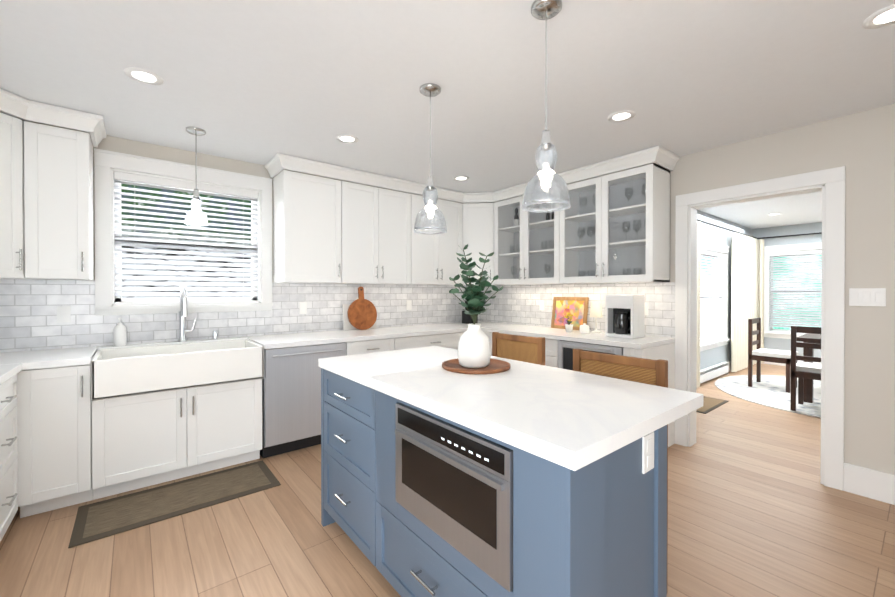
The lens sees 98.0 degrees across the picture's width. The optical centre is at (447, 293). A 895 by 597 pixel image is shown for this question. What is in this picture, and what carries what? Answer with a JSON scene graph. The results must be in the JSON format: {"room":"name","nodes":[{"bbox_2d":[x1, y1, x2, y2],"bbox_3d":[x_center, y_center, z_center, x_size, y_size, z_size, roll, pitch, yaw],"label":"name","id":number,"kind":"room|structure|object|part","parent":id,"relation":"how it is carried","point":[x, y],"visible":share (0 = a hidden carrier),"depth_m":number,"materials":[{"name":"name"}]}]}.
{"room":"kitchen","nodes":[
{"label":"kitchen","id":0,"kind":"room"},
{"bbox_2d":[4,119,462,352],"bbox_3d":[-1.475,0.058,3.842,5.080,2.480,0.140,0,0,-39],"label":"wall","id":1,"kind":"structure","parent":0,"point":[125,146],"depth_m":3.17,"materials":[{"name":"beige paint"}]},
{"bbox_2d":[0,88,39,279],"bbox_3d":[-2.845,-0.631,2.250,0.669,1.076,0.609,0,0,-39],"label":"upper cabinet","id":2,"kind":"object","parent":1,"relation":"attached to","point":[19,140],"depth_m":2.36,"materials":[{"name":"white wood"}]},
{"bbox_2d":[40,103,95,279],"bbox_3d":[-2.598,-0.633,2.577,0.349,1.076,0.373,0,0,-39],"label":"upper cabinet","id":3,"kind":"object","parent":1,"relation":"attached to","point":[46,207],"depth_m":2.51,"materials":[{"name":"white wood"}]},
{"bbox_2d":[94,148,272,314],"bbox_3d":[-2.140,-0.451,3.271,1.220,1.217,0.190,0,0,-39],"label":"kitchen window","id":4,"kind":"structure","parent":1,"relation":"in","point":[110,239],"depth_m":3.17,"materials":[{"name":"white wood"}]},
{"bbox_2d":[0,279,479,352],"bbox_3d":[-1.429,0.140,3.785,4.800,0.484,0.008,0,0,-39],"label":"backsplash","id":5,"kind":"structure","parent":1,"relation":"attached to","point":[28,314],"depth_m":3.27,"materials":[{"name":"tile"}]},
{"bbox_2d":[57,306,70,322],"bbox_3d":[-2.708,0.146,2.743,0.070,0.115,0.006,0,0,-39],"label":"electrical outlet plate","id":6,"kind":"object","parent":5,"relation":"attached to","point":[63,313],"depth_m":2.74,"materials":[{"name":"white plastic"}]},
{"bbox_2d":[299,302,306,313],"bbox_3d":[-1.408,0.141,3.792,0.070,0.115,0.006,0,0,-39],"label":"electrical outlet plate","id":7,"kind":"object","parent":5,"relation":"attached to","point":[302,305],"depth_m":3.79,"materials":[{"name":"white plastic"}]},
{"bbox_2d":[406,300,411,309],"bbox_3d":[-0.451,0.136,4.564,0.070,0.115,0.006,0,0,-39],"label":"electrical outlet plate","id":8,"kind":"object","parent":5,"relation":"attached to","point":[408,302],"depth_m":4.56,"materials":[{"name":"white plastic"}]},
{"bbox_2d":[273,154,348,283],"bbox_3d":[-1.285,-0.639,3.664,0.586,1.076,0.330,0,0,-39],"label":"upper cabinet","id":9,"kind":"object","parent":1,"relation":"attached to","point":[329,230],"depth_m":3.52,"materials":[{"name":"white wood"}]},
{"bbox_2d":[349,170,404,283],"bbox_3d":[-0.799,-0.641,4.055,0.908,1.076,0.330,0,0,-39],"label":"upper cabinet","id":10,"kind":"object","parent":1,"relation":"attached to","point":[376,215],"depth_m":3.91,"materials":[{"name":"white wood"}]},
{"bbox_2d":[405,182,460,284],"bbox_3d":[-0.199,-0.644,4.512,0.845,1.076,0.373,0,0,-39],"label":"upper cabinet","id":11,"kind":"object","parent":1,"relation":"attached to","point":[430,259],"depth_m":4.37,"materials":[{"name":"white wood"}]},
{"bbox_2d":[461,191,512,284],"bbox_3d":[0.367,-0.646,4.839,0.671,1.076,0.609,0,0,-39],"label":"upper cabinet","id":12,"kind":"object","parent":1,"relation":"attached to","point":[477,219],"depth_m":4.61,"materials":[{"name":"white wood"}]},
{"bbox_2d":[0,363,894,596],"bbox_3d":[2.389,1.331,3.279,10.380,0.060,5.880,0,0,-39],"label":"floor","id":13,"kind":"structure","parent":0,"point":[756,508],"depth_m":2.07,"materials":[{"name":"brown wood"}]},
{"bbox_2d":[0,374,17,541],"bbox_3d":[-2.433,0.873,1.714,0.628,0.874,0.646,0,0,-39],"label":"base cabinet","id":14,"kind":"object","parent":13,"relation":"on","point":[8,460],"visible":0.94,"depth_m":1.97,"materials":[{"name":"white wood"}]},
{"bbox_2d":[0,350,43,384],"bbox_3d":[-2.175,0.416,1.430,0.660,0.040,2.460,0,0,-39],"label":"countertop","id":15,"kind":"structure","parent":14,"relation":"on","point":[12,364],"depth_m":2.21,"materials":[{"name":"stone"}]},
{"bbox_2d":[5,321,511,368],"bbox_3d":[-1.225,0.404,3.534,4.780,0.040,0.638,0,0,-39],"label":"countertop","id":16,"kind":"structure","parent":14,"relation":"on","point":[51,358],"depth_m":3.33,"materials":[{"name":"stone"}]},
{"bbox_2d":[113,317,126,345],"bbox_3d":[-2.422,0.282,2.875,0.074,0.209,0.082,0,0,-39],"label":"soap dispenser","id":17,"kind":"object","parent":16,"relation":"on","point":[119,335],"visible":1,"depth_m":2.85,"materials":[{"name":"white ceramic"}]},
{"bbox_2d":[91,339,263,400],"bbox_3d":[-1.940,0.522,2.857,0.971,0.243,0.570,0,0,-39],"label":"sink","id":18,"kind":"object","parent":16,"relation":"in","point":[121,372],"visible":0.98,"depth_m":2.65,"materials":[{"name":"white ceramic"}]},
{"bbox_2d":[177,285,195,341],"bbox_3d":[-2.063,0.158,3.091,0.129,0.454,0.228,0,0,-39],"label":"faucet","id":19,"kind":"object","parent":16,"relation":"on","point":[183,314],"visible":0.98,"depth_m":3.11,"materials":[{"name":"silver metal"}]},
{"bbox_2d":[212,330,217,338],"bbox_3d":[-1.958,0.347,3.280,0.044,0.075,0.044,0,0,-39],"label":"air gap","id":20,"kind":"object","parent":16,"relation":"on","point":[214,334],"visible":0.98,"depth_m":3.26,"materials":[{"name":"silver metal"}]},
{"bbox_2d":[342,297,376,330],"bbox_3d":[-0.931,0.211,4.125,0.380,0.339,0.049,0,0,-39],"label":"marble board","id":21,"kind":"object","parent":16,"relation":"on","point":[347,325],"visible":0.4,"depth_m":4.02,"materials":[{"name":"white stone"}]},
{"bbox_2d":[348,287,376,329],"bbox_3d":[-0.900,0.153,4.102,0.330,0.457,0.090,0,0,-39],"label":"round cutting board","id":22,"kind":"object","parent":16,"relation":"on","point":[362,313],"visible":0.98,"depth_m":4.09,"materials":[{"name":"brown wood"}]},
{"bbox_2d":[462,301,477,323],"bbox_3d":[0.287,0.231,4.892,0.132,0.290,0.180,0,0,-39],"label":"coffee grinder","id":23,"kind":"object","parent":16,"relation":"on","point":[466,318],"visible":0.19,"depth_m":4.85,"materials":[{"name":"black plastic"}]},
{"bbox_2d":[16,364,107,517],"bbox_3d":[-2.476,0.868,2.544,0.375,0.874,0.628,0,0,-39],"label":"base cabinet","id":24,"kind":"object","parent":13,"relation":"on","point":[76,444],"depth_m":2.30,"materials":[{"name":"white wood"}]},
{"bbox_2d":[68,460,280,548],"bbox_3d":[-1.690,1.300,2.507,1.040,0.009,0.480,0,0,-39],"label":"runner mat","id":25,"kind":"object","parent":13,"relation":"on","point":[109,517],"visible":0.96,"depth_m":2.42,"materials":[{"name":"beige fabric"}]},
{"bbox_2d":[108,379,261,495],"bbox_3d":[-1.998,0.975,2.930,0.973,0.655,0.628,0,0,-39],"label":"base cabinet","id":26,"kind":"object","parent":13,"relation":"on","point":[158,437],"depth_m":2.67,"materials":[{"name":"white wood"}]},
{"bbox_2d":[260,342,345,457],"bbox_3d":[-1.329,0.864,3.432,0.662,0.872,0.649,0,0,-39],"label":"dishwasher","id":27,"kind":"object","parent":13,"relation":"on","point":[291,400],"visible":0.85,"depth_m":3.13,"materials":[{"name":"metal"}]},
{"bbox_2d":[345,337,400,355],"bbox_3d":[-0.870,0.861,3.839,0.551,0.874,0.628,0,0,-39],"label":"base cabinet","id":28,"kind":"object","parent":13,"relation":"on","point":[389,344],"depth_m":3.58,"materials":[{"name":"white wood"}]},
{"bbox_2d":[401,332,464,349],"bbox_3d":[-0.358,0.859,4.252,1.011,0.874,0.628,0,0,-39],"label":"base cabinet","id":29,"kind":"object","parent":13,"relation":"on","point":[449,340],"depth_m":4.02,"materials":[{"name":"white wood"}]},
{"bbox_2d":[318,366,670,596],"bbox_3d":[-0.006,0.864,1.736,0.587,0.890,1.614,0,0,-39],"label":"kitchen island","id":30,"kind":"object","parent":13,"relation":"on","point":[589,485],"depth_m":1.24,"materials":[{"name":"blue wood"}]},
{"bbox_3d":[0.172,0.636,1.474,0.517,0.392,0.608,0,0,-39],"label":"microwave drawer","id":31,"kind":"part","parent":30,"relation":"part of","materials":[{"name":"silver metal"}]},
{"bbox_2d":[318,346,702,473],"bbox_3d":[0.110,0.394,1.827,0.835,0.044,1.650,0,0,-39],"label":"island countertop","id":32,"kind":"structure","parent":30,"relation":"on","point":[580,419],"depth_m":1.39,"materials":[{"name":"white stone"}]},
{"bbox_2d":[442,359,510,373],"bbox_3d":[0.143,0.361,1.957,0.344,0.018,0.344,0,0,-39],"label":"round tray","id":33,"kind":"object","parent":32,"relation":"on","point":[492,367],"visible":0.62,"depth_m":1.86,"materials":[{"name":"brown wood"}]},
{"bbox_2d":[449,244,502,367],"bbox_3d":[0.131,0.056,1.933,0.269,0.604,0.277,0,0,-39],"label":"vase","id":34,"kind":"object","parent":33,"relation":"on","point":[474,350],"visible":1,"depth_m":1.89,"materials":[{"name":"white ceramic"}]},
{"bbox_2d":[492,332,544,364],"bbox_3d":[0.337,0.795,2.578,0.412,1.020,0.466,0,0,-39],"label":"stool","id":35,"kind":"object","parent":13,"relation":"on","point":[528,349],"visible":0.19,"depth_m":2.67,"materials":[{"name":"brown wood"}]},
{"bbox_2d":[483,331,558,367],"bbox_3d":[0.967,0.859,4.139,0.628,0.874,0.928,0,0,-39],"label":"base cabinet","id":36,"kind":"object","parent":13,"relation":"on","point":[551,345],"depth_m":3.65,"materials":[{"name":"white wood"}]},
{"bbox_2d":[480,324,674,348],"bbox_3d":[1.160,0.402,3.879,0.635,0.040,1.813,0,0,-39],"label":"countertop","id":37,"kind":"structure","parent":36,"relation":"on","point":[644,342],"depth_m":3.54,"materials":[{"name":"stone"}]},
{"bbox_2d":[564,312,572,331],"bbox_3d":[1.204,0.285,3.870,0.103,0.192,0.104,0,0,-39],"label":"flower pot","id":38,"kind":"object","parent":37,"relation":"on","point":[568,326],"visible":1,"depth_m":3.84,"materials":[{"name":"white ceramic"}]},
{"bbox_2d":[551,297,588,329],"bbox_3d":[1.298,0.209,4.146,0.071,0.344,0.420,0,0,-39],"label":"framed picture","id":39,"kind":"object","parent":37,"relation":"on","point":[576,308],"visible":0.77,"depth_m":4.14,"materials":[{"name":"multicoloured paper"}]},
{"bbox_2d":[580,323,589,333],"bbox_3d":[1.315,0.333,3.730,0.090,0.098,0.089,0,0,-39],"label":"canister","id":40,"kind":"object","parent":37,"relation":"on","point":[584,328],"visible":1,"depth_m":3.69,"materials":[{"name":"ceramic"}]},
{"bbox_2d":[590,302,601,332],"bbox_3d":[1.460,0.231,3.820,0.120,0.300,0.120,0,0,-39],"label":"table lamp","id":41,"kind":"object","parent":37,"relation":"on","point":[596,310],"visible":1,"depth_m":3.78,"materials":[{"name":"white ceramic"}]},
{"bbox_2d":[605,295,644,338],"bbox_3d":[1.573,0.198,3.456,0.221,0.370,0.250,0,0,-39],"label":"coffee maker","id":42,"kind":"object","parent":37,"relation":"on","point":[624,316],"visible":1,"depth_m":3.39,"materials":[{"name":"white plastic"}]},
{"bbox_2d":[558,340,623,370],"bbox_3d":[1.419,0.864,3.514,0.653,0.872,0.606,0,0,-39],"label":"beverage fridge","id":43,"kind":"object","parent":13,"relation":"on","point":[565,354],"visible":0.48,"depth_m":3.45,"materials":[{"name":"metal"}]},
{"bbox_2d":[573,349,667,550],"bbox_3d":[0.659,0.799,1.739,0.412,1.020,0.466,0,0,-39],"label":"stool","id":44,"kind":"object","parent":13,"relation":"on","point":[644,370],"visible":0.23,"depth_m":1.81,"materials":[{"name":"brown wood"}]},
{"bbox_2d":[696,396,727,413],"bbox_3d":[2.992,1.288,4.523,0.760,0.010,0.260,0,0,-39],"label":"door mat","id":45,"kind":"object","parent":13,"relation":"on","point":[710,404],"visible":0.71,"depth_m":4.50,"materials":[{"name":"beige fabric"}]},
{"bbox_2d":[715,375,820,417],"bbox_3d":[4.848,1.288,4.850,2.500,0.008,2.500,0,0,-39],"label":"dining rug","id":46,"kind":"object","parent":13,"relation":"on","point":[769,391],"visible":0.25,"depth_m":5.04,"materials":[{"name":"white fabric"}]},
{"bbox_2d":[748,318,797,392],"bbox_3d":[4.462,0.815,5.326,0.460,0.930,0.450,0,0,-39],"label":"dining chair","id":47,"kind":"object","parent":46,"relation":"on","point":[759,354],"visible":0.88,"depth_m":5.33,"materials":[{"name":"brown wood"}]},
{"bbox_2d":[790,326,820,410],"bbox_3d":[4.096,0.821,4.242,0.450,0.930,0.460,0,0,-39],"label":"dining chair","id":48,"kind":"object","parent":46,"relation":"on","point":[801,371],"visible":0.52,"depth_m":4.25,"materials":[{"name":"brown wood"}]},
{"bbox_2d":[797,333,820,402],"bbox_3d":[5.031,0.901,4.700,1.500,0.765,1.000,0,0,-39],"label":"dining table","id":49,"kind":"object","parent":46,"relation":"on","point":[809,383],"visible":0.23,"depth_m":4.58,"materials":[{"name":"brown wood"}]},
{"bbox_2d":[0,0,894,228],"bbox_3d":[2.389,-1.209,3.265,10.380,0.060,5.880,0,0,-39],"label":"ceiling","id":50,"kind":"structure","parent":0,"point":[263,82],"depth_m":2.10,"materials":[{"name":"white paint"}]},
{"bbox_2d":[124,67,163,84],"bbox_3d":[-1.637,-1.170,2.097,0.170,0.004,0.170,0,0,-39],"label":"recessed light","id":51,"kind":"object","parent":50,"relation":"in","point":[149,77],"visible":1,"depth_m":2.09,"materials":[{"name":"white"}]},
{"bbox_2d":[184,127,207,225],"bbox_3d":[-1.809,-0.836,2.798,0.144,0.679,0.144,0,0,-39],"label":"light","id":52,"kind":"object","parent":50,"relation":"hanging from","point":[195,216],"visible":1,"depth_m":2.78,"materials":[{"name":"glass"}]},
{"bbox_2d":[336,134,358,142],"bbox_3d":[-0.762,-1.175,2.956,0.170,0.004,0.170,0,0,-39],"label":"recessed light","id":53,"kind":"object","parent":50,"relation":"in","point":[343,138],"visible":1,"depth_m":2.94,"materials":[{"name":"white"}]},
{"bbox_2d":[414,83,446,233],"bbox_3d":[-0.099,-0.763,2.229,0.192,0.819,0.192,0,0,-39],"label":"pendant light","id":54,"kind":"object","parent":50,"relation":"hanging from","point":[430,218],"visible":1,"depth_m":2.19,"materials":[{"name":"clear glass"}]},
{"bbox_2d":[453,176,469,180],"bbox_3d":[0.142,-1.181,3.982,0.170,0.004,0.170,0,0,-39],"label":"recessed light","id":55,"kind":"object","parent":50,"relation":"in","point":[459,178],"visible":1,"depth_m":3.98,"materials":[{"name":"white"}]},
{"bbox_2d":[522,0,570,212],"bbox_3d":[0.402,-0.759,1.585,0.192,0.819,0.192,0,0,-39],"label":"pendant light","id":56,"kind":"object","parent":50,"relation":"hanging from","point":[546,189],"visible":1,"depth_m":1.55,"materials":[{"name":"clear glass"}]},
{"bbox_2d":[608,110,635,121],"bbox_3d":[1.151,-1.173,2.573,0.170,0.004,0.170,0,0,-39],"label":"recessed light","id":57,"kind":"object","parent":50,"relation":"in","point":[624,115],"visible":1,"depth_m":2.57,"materials":[{"name":"white"}]},
{"bbox_2d":[862,4,894,28],"bbox_3d":[1.863,-1.168,1.630,0.170,0.004,0.170,0,0,-39],"label":"recessed light","id":58,"kind":"object","parent":50,"relation":"in","point":[885,15],"visible":1,"depth_m":1.65,"materials":[{"name":"white"}]},
{"bbox_2d":[494,104,894,474],"bbox_3d":[2.293,0.062,3.104,0.140,2.480,5.740,0,0,-39],"label":"wall","id":59,"kind":"structure","parent":0,"point":[860,146],"depth_m":2.53,"materials":[{"name":"beige paint"}]},
{"bbox_2d":[494,195,549,284],"bbox_3d":[0.982,-0.590,4.321,0.330,0.970,0.965,0,0,-39],"label":"upper cabinet","id":60,"kind":"object","parent":59,"relation":"attached to","point":[521,237],"depth_m":4.51,"materials":[{"name":"white wood"}]},
{"bbox_2d":[480,282,674,337],"bbox_3d":[1.214,0.137,4.325,0.008,0.484,2.445,0,0,-39],"label":"backsplash","id":61,"kind":"structure","parent":59,"relation":"attached to","point":[514,304],"depth_m":4.13,"materials":[{"name":"tile"}]},
{"bbox_2d":[540,300,544,310],"bbox_3d":[1.088,0.137,4.471,0.004,0.115,0.070,0,0,-39],"label":"electrical outlet plate","id":62,"kind":"object","parent":61,"relation":"attached to","point":[542,303],"depth_m":4.46,"materials":[{"name":"white plastic"}]},
{"bbox_2d":[645,303,647,314],"bbox_3d":[1.810,0.142,3.576,0.004,0.115,0.070,0,0,-39],"label":"electrical outlet plate","id":63,"kind":"object","parent":61,"relation":"attached to","point":[646,304],"depth_m":3.56,"materials":[{"name":"white plastic"}]},
{"bbox_2d":[550,164,669,283],"bbox_3d":[1.511,-0.586,3.665,0.330,0.970,0.965,0,0,-39],"label":"upper cabinet","id":64,"kind":"object","parent":59,"relation":"attached to","point":[613,228],"depth_m":3.60,"materials":[{"name":"white wood"}]},
{"bbox_2d":[675,166,845,490],"bbox_3d":[2.362,0.220,3.019,0.180,2.165,1.030,0,0,-39],"label":"door frame","id":65,"kind":"structure","parent":59,"relation":"attached to","point":[830,184],"depth_m":2.66,"materials":[{"name":"white wood"}]},
{"bbox_2d":[849,288,885,305],"bbox_3d":[2.690,0.023,2.493,0.008,0.115,0.160,0,0,-39],"label":"switch plate","id":66,"kind":"object","parent":59,"relation":"attached to","point":[867,296],"visible":1,"depth_m":2.49,"materials":[{"name":"white plastic"}]},
{"bbox_2d":[844,463,894,504],"bbox_3d":[3.276,1.217,1.768,0.016,0.185,2.075,0,0,-39],"label":"baseboard","id":67,"kind":"structure","parent":59,"relation":"attached to","point":[870,483],"depth_m":2.47,"materials":[{"name":"white wood"}]},
{"bbox_2d":[697,210,751,369],"bbox_3d":[3.676,0.047,5.723,5.300,2.480,0.140,0,0,-39],"label":"wall","id":68,"kind":"structure","parent":0,"point":[720,354],"depth_m":6.14,"materials":[{"name":"grey paint"}]},
{"bbox_2d":[700,362,728,383],"bbox_3d":[3.951,1.189,5.802,1.300,0.195,0.058,0,0,-39],"label":"baseboard heater","id":69,"kind":"object","parent":68,"relation":"attached to","point":[713,372],"visible":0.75,"depth_m":5.81,"materials":[{"name":"metal"}]},
{"bbox_2d":[700,240,730,351],"bbox_3d":[3.906,0.034,5.876,1.640,1.595,0.190,0,0,-39],"label":"dining room window","id":70,"kind":"structure","parent":68,"relation":"in","point":[714,333],"depth_m":6.07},
{"bbox_2d":[696,219,759,387],"bbox_3d":[4.316,0.127,6.021,3.350,2.278,0.060,0,0,-39],"label":"sliding glass door","id":71,"kind":"structure","parent":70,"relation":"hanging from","point":[747,277],"depth_m":6.44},
{"bbox_2d":[752,222,821,357],"bbox_3d":[6.930,0.047,5.797,0.140,2.480,3.830,0,0,-39],"label":"wall","id":72,"kind":"structure","parent":0,"point":[777,343],"depth_m":6.85,"materials":[{"name":"grey paint"}]},
{"bbox_2d":[756,360,820,365],"bbox_3d":[6.876,1.207,5.747,0.016,0.160,3.810,0,0,-39],"label":"baseboard","id":73,"kind":"structure","parent":72,"relation":"attached to","point":[773,363],"depth_m":6.93,"materials":[{"name":"white wood"}]},
{"bbox_2d":[764,242,821,338],"bbox_3d":[6.340,-0.029,6.489,0.190,1.655,1.760,0,0,-39],"label":"dining room window","id":74,"kind":"structure","parent":72,"relation":"in","point":[791,251],"depth_m":6.84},
{"bbox_2d":[760,232,821,362],"bbox_3d":[6.311,0.125,6.294,0.060,2.278,2.180,0,0,-39],"label":"panel","id":75,"kind":"object","parent":74,"relation":"hanging from","point":[762,238],"depth_m":7.05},
{"label":"outside","id":76,"kind":"structure","parent":0,"visible":0},
{"bbox_2d":[121,183,251,297],"bbox_3d":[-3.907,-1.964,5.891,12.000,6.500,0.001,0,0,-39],"label":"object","id":77,"kind":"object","parent":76,"point":[176,213],"depth_m":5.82,"materials":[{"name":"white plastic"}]},
{"bbox_2d":[700,255,821,329],"bbox_3d":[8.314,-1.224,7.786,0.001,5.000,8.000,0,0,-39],"label":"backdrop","id":78,"kind":"structure","parent":76,"point":[786,328],"depth_m":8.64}
]}

